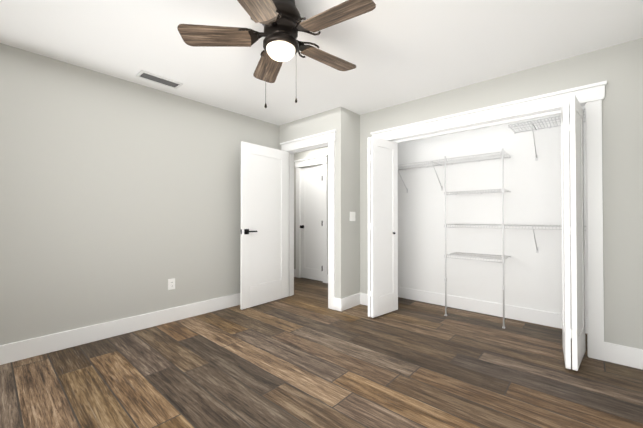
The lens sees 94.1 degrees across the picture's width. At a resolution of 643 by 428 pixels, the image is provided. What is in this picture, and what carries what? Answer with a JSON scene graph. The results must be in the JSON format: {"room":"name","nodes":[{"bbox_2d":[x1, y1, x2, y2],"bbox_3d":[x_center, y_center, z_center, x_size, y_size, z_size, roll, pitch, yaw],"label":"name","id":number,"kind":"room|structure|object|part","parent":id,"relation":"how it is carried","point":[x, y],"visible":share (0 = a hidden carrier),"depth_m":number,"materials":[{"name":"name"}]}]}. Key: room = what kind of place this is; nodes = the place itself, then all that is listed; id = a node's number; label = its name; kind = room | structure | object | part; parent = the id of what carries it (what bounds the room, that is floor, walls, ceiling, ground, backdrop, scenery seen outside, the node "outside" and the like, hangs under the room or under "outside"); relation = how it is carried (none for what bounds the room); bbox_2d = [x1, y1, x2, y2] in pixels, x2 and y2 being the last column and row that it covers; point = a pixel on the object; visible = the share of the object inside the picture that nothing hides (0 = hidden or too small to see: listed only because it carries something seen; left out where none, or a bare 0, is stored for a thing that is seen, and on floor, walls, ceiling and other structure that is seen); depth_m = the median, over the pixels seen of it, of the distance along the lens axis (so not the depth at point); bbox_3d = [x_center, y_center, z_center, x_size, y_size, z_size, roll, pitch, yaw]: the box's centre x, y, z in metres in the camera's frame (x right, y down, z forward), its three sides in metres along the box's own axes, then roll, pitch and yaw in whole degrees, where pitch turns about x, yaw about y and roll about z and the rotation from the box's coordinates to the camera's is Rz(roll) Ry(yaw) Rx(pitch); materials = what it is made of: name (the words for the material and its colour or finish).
{"room":"empty bedroom","nodes":[
{"label":"empty bedroom","id":0,"kind":"room"},
{"bbox_2d":[0,43,278,344],"bbox_3d":[-1.868,-0.073,3.002,0.120,2.440,3.640,-1,-1,42],"label":"wall","id":1,"kind":"structure","parent":0,"point":[120,198],"depth_m":2.77,"materials":[{"name":"grey paint"}]},
{"bbox_2d":[0,293,239,364],"bbox_3d":[-1.813,1.074,2.947,0.019,0.146,3.591,-1,-1,42],"label":"baseboard","id":2,"kind":"structure","parent":1,"relation":"attached to","point":[15,351],"depth_m":2.74,"materials":[{"name":"white wood"}]},
{"bbox_2d":[168,278,174,289],"bbox_3d":[-1.601,0.749,3.197,0.008,0.116,0.072,-1,-1,42],"label":"electrical outlet","id":3,"kind":"object","parent":1,"relation":"attached to","point":[171,284],"visible":1,"depth_m":3.19,"materials":[{"name":"white plastic"}]},
{"bbox_2d":[294,147,327,273],"bbox_3d":[-0.138,-0.048,5.371,2.710,2.440,0.120,-1,-1,42],"label":"wall","id":4,"kind":"structure","parent":0,"point":[312,153],"depth_m":5.44,"materials":[{"name":"grey paint"}]},
{"bbox_2d":[294,155,327,282],"bbox_3d":[-0.160,0.087,5.362,0.798,2.170,0.161,-1,-1,42],"label":"door frame","id":5,"kind":"structure","parent":4,"relation":"attached to","point":[317,160],"depth_m":5.37,"materials":[{"name":"white wood"}]},
{"bbox_2d":[300,164,322,280],"bbox_3d":[-0.183,0.153,5.327,0.554,2.018,0.097,-1,-1,42],"label":"hall door","id":6,"kind":"structure","parent":4,"relation":"in","point":[311,226],"depth_m":5.34,"materials":[{"name":"white wood"}]},
{"bbox_2d":[279,107,346,298],"bbox_3d":[-0.195,-0.062,4.029,1.250,2.440,0.120,-1,-1,42],"label":"wall","id":7,"kind":"structure","parent":0,"point":[332,119],"depth_m":3.62,"materials":[{"name":"grey paint"}]},
{"bbox_2d":[240,141,287,308],"bbox_3d":[-0.717,0.138,3.893,0.139,2.018,0.775,-1,-1,40],"label":"bedroom door","id":8,"kind":"structure","parent":7,"relation":"in","point":[264,234],"depth_m":3.84,"materials":[{"name":"white painted wood"},{"name":"black metal"}]},
{"bbox_3d":[-0.894,0.214,3.679,0.139,0.064,0.157,-1,-1,40],"label":"handle","id":9,"kind":"part","parent":8,"relation":"part of","materials":[{"name":"black metal"}]},
{"bbox_2d":[288,143,327,295],"bbox_3d":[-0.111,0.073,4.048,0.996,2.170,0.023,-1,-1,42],"label":"door frame","id":10,"kind":"structure","parent":7,"relation":"attached to","point":[293,222],"depth_m":4.30,"materials":[{"name":"white wood"}]},
{"bbox_2d":[280,129,336,309],"bbox_3d":[-0.206,0.072,3.929,1.004,2.170,0.041,-1,-1,42],"label":"door frame","id":11,"kind":"structure","parent":7,"relation":"attached to","point":[329,137],"depth_m":3.65,"materials":[{"name":"white wood"}]},
{"bbox_2d":[0,277,642,427],"bbox_3d":[-0.693,1.193,2.638,5.500,0.100,4.920,-1,-1,42],"label":"floor","id":12,"kind":"structure","parent":0,"point":[304,356],"depth_m":2.09,"materials":[{"name":"brown wood"}]},
{"bbox_2d":[398,111,585,328],"bbox_3d":[1.742,0.128,3.346,2.524,2.046,0.389,-1,-1,42],"label":"closet shelving","id":13,"kind":"object","parent":12,"relation":"on","point":[501,154],"visible":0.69,"depth_m":3.21,"materials":[{"name":"white metal"}]},
{"bbox_2d":[0,0,642,125],"bbox_3d":[-0.693,-1.347,2.665,5.500,0.100,4.920,-1,-1,42],"label":"ceiling","id":14,"kind":"structure","parent":0,"point":[396,52],"depth_m":2.29,"materials":[{"name":"white paint"}]},
{"bbox_2d":[136,70,182,88],"bbox_3d":[-1.556,-1.289,2.884,0.160,0.010,0.370,-1,-1,42],"label":"ceiling vent","id":15,"kind":"object","parent":14,"relation":"in","point":[145,75],"visible":1,"depth_m":2.87,"materials":[{"name":"white metal"}]},
{"bbox_2d":[177,0,375,107],"bbox_3d":[-0.220,-0.977,1.838,1.157,0.656,1.157,-1,-1,42],"label":"fan","id":16,"kind":"object","parent":14,"relation":"hanging from","point":[281,22],"visible":1,"depth_m":1.77,"materials":[{"name":"brown wood"}]},
{"bbox_3d":[-0.640,-1.077,1.815,0.417,0.036,0.170,0,-1,-3],"label":"blade","id":17,"kind":"part","parent":16,"relation":"part of","materials":[{"name":"brown wood"}]},
{"bbox_3d":[-0.348,-1.080,1.459,0.170,0.036,0.417,0,-1,15],"label":"blade","id":18,"kind":"part","parent":16,"relation":"part of","materials":[{"name":"brown wood"}]},
{"bbox_3d":[-0.391,-1.072,2.203,0.170,0.036,0.417,0,-1,-21],"label":"blade","id":19,"kind":"part","parent":16,"relation":"part of","materials":[{"name":"brown wood"}]},
{"bbox_3d":[-0.249,-0.984,1.837,0.180,0.069,0.180,-1,-1,42],"label":"glass","id":20,"kind":"part","parent":16,"relation":"part of","materials":[{"name":"white glass"}]},
{"bbox_3d":[0.054,-1.074,2.086,0.417,0.036,0.170,0,-1,-39],"label":"blade","id":21,"kind":"part","parent":16,"relation":"part of","materials":[{"name":"brown wood"}]},
{"bbox_3d":[0.081,-1.079,1.626,0.417,0.036,0.170,0,-1,33],"label":"blade","id":22,"kind":"part","parent":16,"relation":"part of","materials":[{"name":"brown wood"}]},
{"bbox_2d":[347,110,359,296],"bbox_3d":[0.572,-0.062,4.042,0.120,2.440,0.920,-1,-1,42],"label":"wall","id":23,"kind":"structure","parent":0,"point":[353,201],"depth_m":3.76,"materials":[{"name":"grey paint"}]},
{"bbox_2d":[336,293,363,310],"bbox_3d":[0.358,1.082,3.701,0.036,0.146,0.416,-1,-1,42],"label":"baseboard","id":24,"kind":"structure","parent":23,"relation":"attached to","point":[348,302],"depth_m":3.66,"materials":[{"name":"white wood"}]},
{"bbox_2d":[350,212,354,220],"bbox_3d":[0.392,0.030,3.740,0.010,0.116,0.116,-1,-1,42],"label":"light switch","id":25,"kind":"object","parent":23,"relation":"attached to","point":[352,216],"visible":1,"depth_m":3.73,"materials":[{"name":"white plastic"}]},
{"bbox_2d":[398,110,586,317],"bbox_3d":[1.702,-0.070,3.303,2.550,2.440,0.520,-1,-1,42],"label":"closet wall","id":26,"kind":"structure","parent":0,"point":[532,279],"depth_m":3.45,"materials":[{"name":"white paint"}]},
{"bbox_2d":[398,286,586,333],"bbox_3d":[1.702,1.077,3.291,2.538,0.146,0.508,-1,-1,42],"label":"baseboard","id":27,"kind":"structure","parent":26,"relation":"attached to","point":[545,318],"depth_m":3.42,"materials":[{"name":"white wood"}]},
{"bbox_2d":[360,38,642,348],"bbox_3d":[1.489,-0.072,3.064,2.550,2.440,0.120,-1,-1,42],"label":"wall","id":28,"kind":"structure","parent":0,"point":[618,68],"depth_m":2.32,"materials":[{"name":"grey paint"}]},
{"bbox_2d":[368,137,370,316],"bbox_3d":[0.651,0.143,3.486,0.030,1.975,0.462,0,-1,34],"label":"bifold door","id":29,"kind":"structure","parent":28,"relation":"in","point":[369,230],"depth_m":3.29,"materials":[{"name":"white wood"}]},
{"bbox_2d":[367,136,397,317],"bbox_3d":[0.715,0.142,3.411,0.481,1.975,0.095,1,-1,-41],"label":"bifold door","id":30,"kind":"structure","parent":28,"relation":"in","point":[384,229],"depth_m":3.39,"materials":[{"name":"white wood"}]},
{"bbox_3d":[0.528,0.130,3.273,0.060,1.540,0.008,-1,-1,42],"label":"left bifold door hinge","id":31,"kind":"part","parent":30,"relation":"part of","materials":[{"name":"white wood"}]},
{"bbox_2d":[370,81,606,360],"bbox_3d":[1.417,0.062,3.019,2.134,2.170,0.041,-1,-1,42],"label":"trim","id":32,"kind":"structure","parent":28,"relation":"attached to","point":[592,96],"depth_m":2.38,"materials":[{"name":"white wood"}]},
{"bbox_2d":[561,96,576,368],"bbox_3d":[1.925,0.131,2.336,0.062,1.975,0.479,0,-1,37],"label":"bifold door","id":33,"kind":"structure","parent":28,"relation":"in","point":[565,221],"depth_m":2.17,"materials":[{"name":"white wood"}]},
{"bbox_3d":[1.787,0.118,2.149,0.060,1.540,0.008,-1,-1,42],"label":"right bifold door hinge","id":34,"kind":"part","parent":33,"relation":"part of","materials":[{"name":"white wood"}]},
{"bbox_2d":[570,94,585,370],"bbox_3d":[1.976,0.130,2.304,0.462,1.975,0.030,1,-1,-43],"label":"bifold door","id":35,"kind":"structure","parent":28,"relation":"in","point":[577,221],"depth_m":2.18,"materials":[{"name":"white wood"}]}
]}

